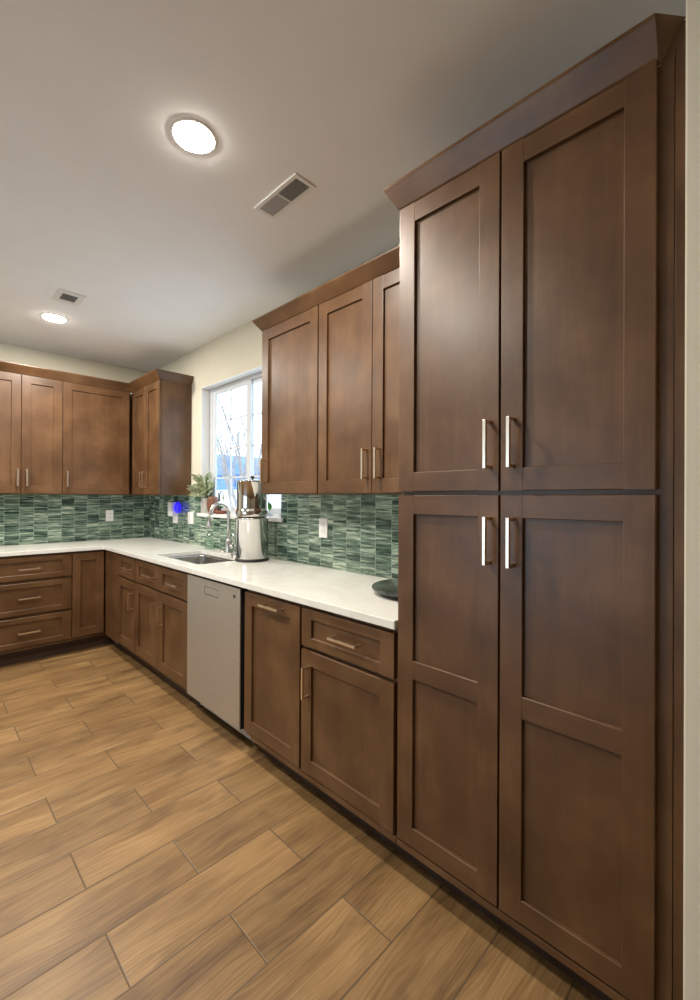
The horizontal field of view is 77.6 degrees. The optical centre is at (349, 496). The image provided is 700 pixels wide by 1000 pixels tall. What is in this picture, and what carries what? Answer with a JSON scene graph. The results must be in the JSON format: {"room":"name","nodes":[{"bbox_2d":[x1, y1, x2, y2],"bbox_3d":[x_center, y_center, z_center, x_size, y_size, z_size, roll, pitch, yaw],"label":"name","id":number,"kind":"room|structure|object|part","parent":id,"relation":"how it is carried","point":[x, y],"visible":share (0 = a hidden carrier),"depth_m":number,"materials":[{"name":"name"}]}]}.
{"room":"kitchen","nodes":[
{"label":"kitchen","id":0,"kind":"room"},
{"bbox_2d":[0,342,148,494],"bbox_3d":[-4.088,-0.021,2.966,0.120,2.720,5.248,0,0,45],"label":"wall","id":1,"kind":"structure","parent":0,"point":[8,352],"depth_m":4.22,"materials":[{"name":"beige paint"}]},
{"bbox_2d":[0,371,61,493],"bbox_3d":[-2.909,-0.537,3.826,0.336,1.026,0.604,0,0,45],"label":"upper cabinet","id":2,"kind":"object","parent":1,"relation":"attached to","point":[30,406],"visible":1,"depth_m":3.78,"materials":[{"name":"brown wood"}]},
{"bbox_3d":[-2.930,-0.540,3.636,0.019,1.020,0.295,0,0,45],"label":"door","id":3,"kind":"part","parent":2,"relation":"part of","materials":[{"name":"brown wood"}]},
{"bbox_3d":[-2.781,-0.165,3.746,0.040,0.144,0.010,0,0,45],"label":"handle","id":4,"kind":"part","parent":2,"relation":"part of","materials":[{"name":"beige metal"}]},
{"bbox_3d":[-2.719,-0.539,3.848,0.019,1.020,0.296,0,0,45],"label":"door","id":5,"kind":"part","parent":2,"relation":"part of","materials":[{"name":"brown wood"}]},
{"bbox_2d":[0,494,148,545],"bbox_3d":[-2.721,0.207,4.249,0.009,0.456,1.478,0,0,45],"label":"backsplash","id":6,"kind":"structure","parent":1,"relation":"attached to","point":[24,518],"depth_m":4.23,"materials":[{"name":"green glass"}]},
{"bbox_2d":[106,510,112,520],"bbox_3d":[-2.474,0.193,4.485,0.009,0.115,0.071,0,0,45],"label":"wall outlet","id":7,"kind":"object","parent":6,"relation":"attached to","point":[109,513],"visible":1,"depth_m":4.48,"materials":[{"name":"white plastic"}]},
{"bbox_2d":[55,381,129,494],"bbox_3d":[-2.492,-0.534,4.246,0.336,1.026,0.581,0,0,45],"label":"upper cabinet","id":8,"kind":"object","parent":1,"relation":"attached to","point":[95,420],"visible":0.99,"depth_m":4.15,"materials":[{"name":"brown wood"}]},
{"bbox_2d":[159,244,399,484],"bbox_3d":[-0.502,-0.003,3.187,4.896,2.720,0.120,0,0,45],"label":"wall","id":9,"kind":"structure","parent":0,"point":[238,351],"depth_m":3.77,"materials":[{"name":"beige paint"}]},
{"bbox_2d":[0,360,193,392],"bbox_3d":[-2.247,-1.087,3.795,0.764,0.078,1.486,0,0,45],"label":"crown molding","id":10,"kind":"structure","parent":9,"relation":"attached to","point":[153,376],"depth_m":3.96,"materials":[{"name":"brown wood"}]},
{"bbox_2d":[130,380,191,494],"bbox_3d":[-1.958,-0.531,4.315,0.997,1.026,0.336,0,0,45],"label":"upper cabinet","id":11,"kind":"object","parent":9,"relation":"attached to","point":[161,410],"visible":0.94,"depth_m":4.01,"materials":[{"name":"brown wood"}]},
{"bbox_3d":[-2.048,-0.534,4.236,0.323,1.020,0.019,0,0,45],"label":"door","id":12,"kind":"part","parent":11,"relation":"part of","materials":[{"name":"brown wood"}]},
{"bbox_3d":[-1.929,-0.162,4.074,0.010,0.145,0.040,0,0,45],"label":"handle","id":13,"kind":"part","parent":11,"relation":"part of","materials":[{"name":"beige metal"}]},
{"bbox_3d":[-1.812,-0.534,4.001,0.335,1.020,0.019,0,0,45],"label":"door","id":14,"kind":"part","parent":11,"relation":"part of","materials":[{"name":"brown wood"}]},
{"bbox_2d":[197,366,282,521],"bbox_3d":[-0.881,-0.405,3.549,1.277,1.162,0.146,0,0,45],"label":"window","id":15,"kind":"structure","parent":9,"relation":"in","point":[209,393],"depth_m":3.75,"materials":[{"name":"white paint"}]},
{"bbox_2d":[187,472,213,512],"bbox_3d":[-1.327,-0.038,3.860,0.236,0.370,0.205,0,0,-21],"label":"potted plant","id":16,"kind":"object","parent":15,"relation":"on","point":[204,487],"visible":0.86,"depth_m":3.89,"materials":[{"name":"green plant"}]},
{"bbox_3d":[-1.282,0.080,3.929,0.102,0.135,0.102,0,0,45],"label":"pot","id":17,"kind":"part","parent":16,"relation":"part of","materials":[{"name":"white ceramic"}]},
{"bbox_2d":[207,497,217,513],"bbox_3d":[-1.210,0.072,3.845,0.104,0.150,0.104,0,0,45],"label":"vase","id":18,"kind":"object","parent":15,"relation":"on","point":[211,500],"visible":0.57,"depth_m":3.81,"materials":[{"name":"brown ceramic"}]},
{"bbox_2d":[215,491,226,513],"bbox_3d":[-1.091,0.046,3.721,0.158,0.203,0.100,0,0,45],"label":"plant","id":19,"kind":"object","parent":15,"relation":"on","point":[218,511],"visible":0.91,"depth_m":3.72,"materials":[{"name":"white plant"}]},
{"bbox_3d":[-1.112,0.133,3.741,0.100,0.030,0.100,0,0,45],"label":"dish","id":20,"kind":"part","parent":19,"relation":"part of","materials":[{"name":"red ceramic"}]},
{"bbox_3d":[-1.105,0.034,3.736,0.097,0.179,0.012,0,0,45],"label":"stem","id":21,"kind":"part","parent":19,"relation":"part of","materials":[{"name":"grey"}]},
{"bbox_3d":[-1.024,-0.416,3.750,0.630,1.068,0.018,0,0,45],"label":"sash","id":22,"kind":"part","parent":15,"relation":"part of","materials":[{"name":"white plastic"}]},
{"bbox_3d":[-0.896,0.162,3.535,1.277,0.028,0.112,0,0,45],"label":"sill","id":23,"kind":"part","parent":15,"relation":"part of","materials":[{"name":"white paint"}]},
{"bbox_3d":[-0.631,-0.415,3.388,0.550,1.068,0.018,0,0,45],"label":"sash","id":24,"kind":"part","parent":15,"relation":"part of","materials":[{"name":"white plastic"}]},
{"bbox_2d":[149,495,398,578],"bbox_3d":[-0.796,0.214,3.385,3.941,0.456,0.009,0,0,45],"label":"backsplash","id":25,"kind":"structure","parent":9,"relation":"attached to","point":[362,538],"depth_m":2.78,"materials":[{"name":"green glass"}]},
{"bbox_2d":[168,502,180,515],"bbox_3d":[-1.703,0.119,4.227,0.206,0.141,0.068,0,0,45],"label":"night light","id":26,"kind":"object","parent":25,"relation":"attached to","point":[173,507],"visible":1,"depth_m":4.23,"materials":[{"name":"white plastic"}]},
{"bbox_3d":[-1.654,0.100,4.179,0.068,0.104,0.068,0,0,45],"label":"lamp shade","id":27,"kind":"part","parent":26,"relation":"part of","materials":[{"name":"blue plastic"}]},
{"bbox_2d":[173,513,177,522],"bbox_3d":[-1.723,0.194,4.293,0.105,0.129,0.009,0,0,45],"label":"wall outlet","id":28,"kind":"object","parent":25,"relation":"attached to","point":[175,518],"visible":0.69,"depth_m":4.28,"materials":[{"name":"white plastic"}]},
{"bbox_2d":[188,512,193,523],"bbox_3d":[-1.484,0.196,4.057,0.113,0.111,0.009,0,0,45],"label":"wall outlet","id":29,"kind":"object","parent":25,"relation":"attached to","point":[190,514],"visible":1,"depth_m":4.04,"materials":[{"name":"white plastic"}]},
{"bbox_2d":[319,518,327,537],"bbox_3d":[-0.170,0.197,2.751,0.078,0.122,0.009,0,0,45],"label":"wall outlet","id":30,"kind":"object","parent":25,"relation":"attached to","point":[323,522],"visible":1,"depth_m":2.74,"materials":[{"name":"white plastic"}]},
{"bbox_2d":[321,523,324,533],"bbox_3d":[-0.171,0.197,2.750,0.034,0.068,0.004,0,0,45],"label":"receptacle","id":31,"kind":"object","parent":30,"relation":"attached to","point":[322,524],"depth_m":2.75,"materials":[{"name":"white plastic"}]},
{"bbox_2d":[260,305,342,494],"bbox_3d":[-0.276,-0.527,2.644,0.541,1.026,0.336,0,0,45],"label":"upper cabinet","id":32,"kind":"object","parent":9,"relation":"attached to","point":[290,348],"visible":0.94,"depth_m":2.55,"materials":[{"name":"brown wood"}]},
{"bbox_3d":[-0.540,-0.159,2.695,0.010,0.145,0.040,0,0,45],"label":"handle","id":33,"kind":"part","parent":32,"relation":"part of","materials":[{"name":"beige metal"}]},
{"bbox_3d":[-0.360,-0.531,2.560,0.532,1.020,0.019,0,0,45],"label":"door","id":34,"kind":"part","parent":32,"relation":"part of","materials":[{"name":"brown wood"}]},
{"bbox_2d":[318,267,401,494],"bbox_3d":[0.204,-0.526,2.168,0.811,1.026,0.336,0,0,45],"label":"upper cabinet","id":35,"kind":"object","parent":9,"relation":"attached to","point":[358,409],"visible":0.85,"depth_m":2.15,"materials":[{"name":"brown wood"}]},
{"bbox_3d":[-0.027,-0.530,2.229,0.388,1.020,0.019,0,0,45],"label":"door","id":36,"kind":"part","parent":35,"relation":"part of","materials":[{"name":"brown wood"}]},
{"bbox_3d":[0.068,-0.158,2.092,0.010,0.145,0.040,0,0,45],"label":"handle","id":37,"kind":"part","parent":35,"relation":"part of","materials":[{"name":"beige metal"}]},
{"bbox_3d":[0.125,-0.158,2.034,0.010,0.145,0.040,0,0,45],"label":"handle","id":38,"kind":"part","parent":35,"relation":"part of","materials":[{"name":"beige metal"}]},
{"bbox_3d":[0.258,-0.529,1.946,0.408,1.020,0.019,0,0,45],"label":"door","id":39,"kind":"part","parent":35,"relation":"part of","materials":[{"name":"brown wood"}]},
{"bbox_2d":[0,630,600,999],"bbox_3d":[-1.239,1.370,0.210,8.050,0.050,5.368,0,0,45],"label":"floor","id":40,"kind":"structure","parent":0,"point":[151,849],"depth_m":1.55,"materials":[{"name":"brown wood"}]},
{"bbox_2d":[0,552,71,666],"bbox_3d":[-2.795,0.907,3.708,0.654,0.881,0.613,0,0,45],"label":"base cabinet","id":41,"kind":"object","parent":40,"relation":"on","point":[36,589],"visible":0.98,"depth_m":3.55,"materials":[{"name":"brown wood"}]},
{"bbox_3d":[-2.574,1.086,3.495,0.040,0.010,0.145,0,0,45],"label":"handle","id":42,"kind":"part","parent":41,"relation":"part of","materials":[{"name":"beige metal"}]},
{"bbox_3d":[-2.572,0.813,3.496,0.040,0.010,0.145,0,0,45],"label":"handle","id":43,"kind":"part","parent":41,"relation":"part of","materials":[{"name":"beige metal"}]},
{"bbox_3d":[-2.571,0.580,3.497,0.040,0.010,0.145,0,0,45],"label":"handle","id":44,"kind":"part","parent":41,"relation":"part of","materials":[{"name":"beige metal"}]},
{"bbox_3d":[-2.597,1.087,3.512,0.019,0.235,0.602,0,0,45],"label":"drawer","id":45,"kind":"part","parent":41,"relation":"part of","materials":[{"name":"brown wood"}]},
{"bbox_3d":[-2.596,0.819,3.513,0.019,0.253,0.602,0,0,45],"label":"drawer","id":46,"kind":"part","parent":41,"relation":"part of","materials":[{"name":"brown wood"}]},
{"bbox_3d":[-2.595,0.576,3.513,0.019,0.183,0.602,0,0,45],"label":"drawer","id":47,"kind":"part","parent":41,"relation":"part of","materials":[{"name":"brown wood"}]},
{"bbox_2d":[69,549,111,651],"bbox_3d":[-2.300,0.911,4.231,0.610,0.881,0.827,0,0,45],"label":"base cabinet","id":48,"kind":"object","parent":40,"relation":"on","point":[88,567],"visible":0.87,"depth_m":3.83,"materials":[{"name":"brown wood"}]},
{"bbox_3d":[-2.293,0.847,3.818,0.019,0.720,0.242,0,0,45],"label":"door","id":49,"kind":"part","parent":48,"relation":"part of","materials":[{"name":"brown wood"}]},
{"bbox_2d":[0,537,397,629],"bbox_3d":[-1.321,0.454,2.863,3.950,0.032,1.487,0,0,45],"label":"countertop","id":50,"kind":"structure","parent":48,"relation":"on","point":[341,592],"depth_m":2.46,"materials":[{"name":"white stone"}]},
{"bbox_2d":[169,554,234,563],"bbox_3d":[-1.100,0.572,3.215,0.730,0.196,0.402,0,0,45],"label":"sink","id":51,"kind":"object","parent":50,"relation":"in","point":[200,558],"visible":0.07,"depth_m":3.52,"materials":[{"name":"silver metal"}]},
{"bbox_2d":[206,501,233,552],"bbox_3d":[-0.990,0.238,3.358,0.116,0.406,0.219,0,0,45],"label":"faucet","id":52,"kind":"object","parent":50,"relation":"on","point":[229,546],"visible":1,"depth_m":3.40,"materials":[{"name":"silver metal"}]},
{"bbox_3d":[-0.916,0.344,3.395,0.063,0.116,0.030,0,0,45],"label":"lever","id":53,"kind":"part","parent":52,"relation":"part of","materials":[{"name":"silver metal"}]},
{"bbox_2d":[231,476,268,562],"bbox_3d":[-0.680,0.148,3.034,0.230,0.587,0.230,0,0,45],"label":"water filter","id":54,"kind":"object","parent":50,"relation":"on","point":[252,512],"visible":0.94,"depth_m":2.94,"materials":[{"name":"silver metal"}]},
{"bbox_2d":[372,578,397,597],"bbox_3d":[0.300,0.426,1.999,0.400,0.035,0.400,0,0,45],"label":"serving board","id":55,"kind":"object","parent":50,"relation":"on","point":[389,587],"visible":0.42,"depth_m":1.96,"materials":[{"name":"green stone"}]},
{"bbox_2d":[105,550,146,667],"bbox_3d":[-1.768,0.912,3.880,0.858,0.881,0.654,0,0,45],"label":"base cabinet","id":56,"kind":"object","parent":40,"relation":"on","point":[120,581],"visible":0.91,"depth_m":3.62,"materials":[{"name":"brown wood"}]},
{"bbox_3d":[-1.804,0.939,3.523,0.394,0.540,0.019,0,0,45],"label":"door","id":57,"kind":"part","parent":56,"relation":"part of","materials":[{"name":"brown wood"}]},
{"bbox_3d":[-1.802,0.570,3.524,0.394,0.163,0.019,0,0,45],"label":"drawer","id":58,"kind":"part","parent":56,"relation":"part of","materials":[{"name":"brown wood"}]},
{"bbox_3d":[-1.709,0.814,3.390,0.010,0.136,0.040,0,0,45],"label":"handle","id":59,"kind":"part","parent":56,"relation":"part of","materials":[{"name":"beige metal"}]},
{"bbox_2d":[135,555,203,707],"bbox_3d":[-1.139,0.914,3.256,0.913,0.881,0.654,0,0,45],"label":"base cabinet","id":60,"kind":"object","parent":40,"relation":"on","point":[161,592],"visible":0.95,"depth_m":3.01,"materials":[{"name":"brown wood"}]},
{"bbox_3d":[-1.496,0.939,3.218,0.448,0.540,0.019,0,0,45],"label":"door","id":61,"kind":"part","parent":60,"relation":"part of","materials":[{"name":"brown wood"}]},
{"bbox_3d":[-1.494,0.571,3.219,0.448,0.163,0.019,0,0,45],"label":"drawer","id":62,"kind":"part","parent":60,"relation":"part of","materials":[{"name":"brown wood"}]},
{"bbox_3d":[-1.452,0.572,3.137,0.170,0.010,0.040,0,0,45],"label":"handle","id":63,"kind":"part","parent":60,"relation":"part of","materials":[{"name":"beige metal"}]},
{"bbox_3d":[-1.390,0.818,3.073,0.010,0.136,0.040,0,0,45],"label":"handle","id":64,"kind":"part","parent":60,"relation":"part of","materials":[{"name":"silver metal"}]},
{"bbox_3d":[-1.307,0.819,2.991,0.010,0.136,0.040,0,0,45],"label":"handle","id":65,"kind":"part","parent":60,"relation":"part of","materials":[{"name":"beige metal"}]},
{"bbox_3d":[-1.175,0.940,2.899,0.448,0.540,0.019,0,0,45],"label":"door","id":66,"kind":"part","parent":60,"relation":"part of","materials":[{"name":"brown wood"}]},
{"bbox_3d":[-1.173,0.572,2.900,0.448,0.163,0.019,0,0,45],"label":"drawer","id":67,"kind":"part","parent":60,"relation":"part of","materials":[{"name":"brown wood"}]},
{"bbox_3d":[-1.154,0.575,2.841,0.170,0.010,0.040,0,0,45],"label":"handle","id":68,"kind":"part","parent":60,"relation":"part of","materials":[{"name":"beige metal"}]},
{"bbox_2d":[187,574,254,742],"bbox_3d":[-0.583,0.904,2.717,0.630,0.842,0.606,0,0,45],"label":"dishwasher","id":69,"kind":"object","parent":40,"relation":"on","point":[215,609],"visible":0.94,"depth_m":2.46,"materials":[{"name":"silver metal"}]},
{"bbox_3d":[-0.796,0.548,2.513,0.158,0.040,0.006,0,0,45],"label":"pocket handle","id":70,"kind":"part","parent":69,"relation":"part of","materials":[{"name":"metal"}]},
{"bbox_3d":[-0.732,1.278,2.569,0.628,0.092,0.009,0,0,45],"label":"kick plate","id":71,"kind":"part","parent":69,"relation":"part of","materials":[{"name":"grey metal"}]},
{"bbox_2d":[244,589,315,790],"bbox_3d":[-0.185,0.916,2.308,0.468,0.881,0.654,0,0,45],"label":"base cabinet","id":72,"kind":"object","parent":40,"relation":"on","point":[273,625],"visible":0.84,"depth_m":2.10,"materials":[{"name":"brown wood"}]},
{"bbox_3d":[-0.380,0.525,2.072,0.158,0.010,0.040,0,0,45],"label":"handle","id":73,"kind":"part","parent":72,"relation":"part of","materials":[{"name":"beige metal"}]},
{"bbox_3d":[-0.358,1.227,2.088,0.403,0.022,0.020,0,0,45],"label":"trim","id":74,"kind":"part","parent":72,"relation":"part of","materials":[{"name":"brown wood"}]},
{"bbox_2d":[300,605,411,860],"bbox_3d":[0.174,0.916,1.952,0.544,0.881,0.654,0,0,45],"label":"base cabinet","id":75,"kind":"object","parent":40,"relation":"on","point":[349,666],"visible":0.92,"depth_m":1.72,"materials":[{"name":"brown wood"}]},
{"bbox_3d":[-0.195,0.805,1.886,0.010,0.136,0.040,0,0,45],"label":"handle","id":76,"kind":"part","parent":75,"relation":"part of","materials":[{"name":"beige metal"}]},
{"bbox_3d":[-0.025,0.572,1.719,0.156,0.010,0.040,0,0,45],"label":"handle","id":77,"kind":"part","parent":75,"relation":"part of","materials":[{"name":"beige metal"}]},
{"bbox_3d":[-0.022,1.227,1.754,0.544,0.022,0.020,0,0,45],"label":"trim","id":78,"kind":"part","parent":75,"relation":"part of","materials":[{"name":"brown wood"}]},
{"bbox_3d":[-0.024,0.942,1.756,0.526,0.540,0.019,0,0,45],"label":"door","id":79,"kind":"part","parent":75,"relation":"part of","materials":[{"name":"brown wood"}]},
{"bbox_3d":[-0.022,0.574,1.757,0.526,0.163,0.019,0,0,45],"label":"drawer","id":80,"kind":"part","parent":75,"relation":"part of","materials":[{"name":"brown wood"}]},
{"bbox_2d":[397,20,685,999],"bbox_3d":[0.665,0.132,1.471,0.820,2.452,0.654,0,0,45],"label":"pantry cabinet","id":81,"kind":"object","parent":40,"relation":"on","point":[540,735],"visible":0.98,"depth_m":1.19,"materials":[{"name":"brown wood"}]},
{"bbox_3d":[0.310,0.603,1.427,0.376,1.216,0.019,0,0,45],"label":"door","id":82,"kind":"part","parent":81,"relation":"part of","materials":[{"name":"brown wood"}]},
{"bbox_3d":[0.315,-0.521,1.431,0.376,1.004,0.019,0,0,45],"label":"door","id":83,"kind":"part","parent":81,"relation":"part of","materials":[{"name":"brown wood"}]},
{"bbox_2d":[252,13,685,330],"bbox_3d":[0.175,-1.066,1.970,2.214,0.086,0.661,0,0,45],"label":"crown molding","id":84,"kind":"structure","parent":81,"relation":"attached to","point":[648,41],"depth_m":1.24,"materials":[{"name":"brown wood"}]},
{"bbox_3d":[0.406,0.131,1.295,0.010,0.143,0.040,0,0,45],"label":"handle","id":85,"kind":"part","parent":81,"relation":"part of","materials":[{"name":"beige metal"}]},
{"bbox_3d":[0.408,-0.156,1.296,0.010,0.144,0.040,0,0,45],"label":"handle","id":86,"kind":"part","parent":81,"relation":"part of","materials":[{"name":"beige metal"}]},
{"bbox_3d":[0.457,0.131,1.244,0.010,0.143,0.040,0,0,45],"label":"handle","id":87,"kind":"part","parent":81,"relation":"part of","materials":[{"name":"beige metal"}]},
{"bbox_3d":[0.459,-0.156,1.245,0.010,0.144,0.040,0,0,45],"label":"handle","id":88,"kind":"part","parent":81,"relation":"part of","materials":[{"name":"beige metal"}]},
{"bbox_3d":[0.582,0.604,1.157,0.380,1.216,0.019,0,0,45],"label":"door","id":89,"kind":"part","parent":81,"relation":"part of","materials":[{"name":"brown wood"}]},
{"bbox_3d":[0.588,-0.520,1.160,0.380,1.004,0.019,0,0,45],"label":"door","id":90,"kind":"part","parent":81,"relation":"part of","materials":[{"name":"brown wood"}]},
{"bbox_3d":[0.753,-1.059,1.030,0.028,0.072,0.018,0,0,45],"label":"rail","id":91,"kind":"part","parent":81,"relation":"part of","materials":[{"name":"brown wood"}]},
{"bbox_2d":[0,0,685,371],"bbox_3d":[-1.225,-1.415,0.218,8.050,0.080,5.368,0,0,45],"label":"ceiling","id":92,"kind":"structure","parent":0,"point":[169,251],"depth_m":1.64,"materials":[{"name":"paint"}]},
{"bbox_2d":[40,313,67,322],"bbox_3d":[-2.268,-1.368,3.340,0.176,0.006,0.176,0,0,45],"label":"recessed light","id":93,"kind":"object","parent":92,"relation":"in","point":[47,316],"visible":1,"depth_m":3.33,"materials":[{"name":"white"}]},
{"bbox_2d":[43,314,64,321],"bbox_3d":[-2.268,-1.367,3.340,0.144,0.005,0.144,0,0,45],"label":"diffuser","id":94,"kind":"object","parent":93,"relation":"attached to","point":[50,317],"depth_m":3.33,"materials":[{"name":"white plastic"}]},
{"bbox_2d":[51,288,85,305],"bbox_3d":[-1.932,-1.368,2.994,0.215,0.006,0.160,0,0,45],"label":"ceiling vent","id":95,"kind":"object","parent":92,"relation":"in","point":[61,295],"visible":1,"depth_m":2.98,"materials":[{"name":"white metal"}]},
{"bbox_2d":[169,117,217,155],"bbox_3d":[-0.593,-1.364,1.656,0.176,0.006,0.176,0,0,45],"label":"recessed light","id":96,"kind":"object","parent":92,"relation":"in","point":[192,135],"visible":1,"depth_m":1.65,"materials":[{"name":"white paint"}]},
{"bbox_2d":[174,121,213,152],"bbox_3d":[-0.593,-1.364,1.656,0.144,0.005,0.144,0,0,45],"label":"diffuser","id":97,"kind":"object","parent":96,"relation":"attached to","point":[191,136],"depth_m":1.65,"materials":[{"name":"white plastic"}]},
{"bbox_2d":[254,173,315,218],"bbox_3d":[-0.301,-1.362,1.985,0.315,0.007,0.113,0,0,45],"label":"ceiling vent","id":98,"kind":"object","parent":92,"relation":"in","point":[295,187],"visible":1,"depth_m":1.97,"materials":[{"name":"white metal"}]},
{"bbox_2d":[683,0,699,999],"bbox_3d":[2.126,0.001,0.121,3.154,2.720,0.768,0,0,45],"label":"wall","id":99,"kind":"structure","parent":0,"point":[691,857],"depth_m":0.95,"materials":[{"name":"beige paint"}]},
{"label":"outside","id":100,"kind":"structure","parent":0,"visible":0},
{"bbox_3d":[2.364,1.765,27.220,55.000,0.050,38.020,0,0,45],"label":"ground","id":101,"kind":"structure","parent":100,"visible":0},
{"bbox_2d":[217,387,261,506],"bbox_3d":[-2.613,-0.943,9.143,2.340,5.252,3.010,0,0,-17],"label":"bare tree","id":102,"kind":"object","parent":101,"relation":"on","point":[238,455],"visible":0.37,"depth_m":9.17,"materials":[{"name":"grey plant"}]},
{"bbox_2d":[217,454,280,507],"bbox_3d":[-4.739,-0.113,20.914,8.400,3.600,5.400,0,0,45],"label":"house","id":103,"kind":"structure","parent":101,"relation":"on","point":[275,500],"depth_m":17.30,"materials":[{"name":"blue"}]}
]}

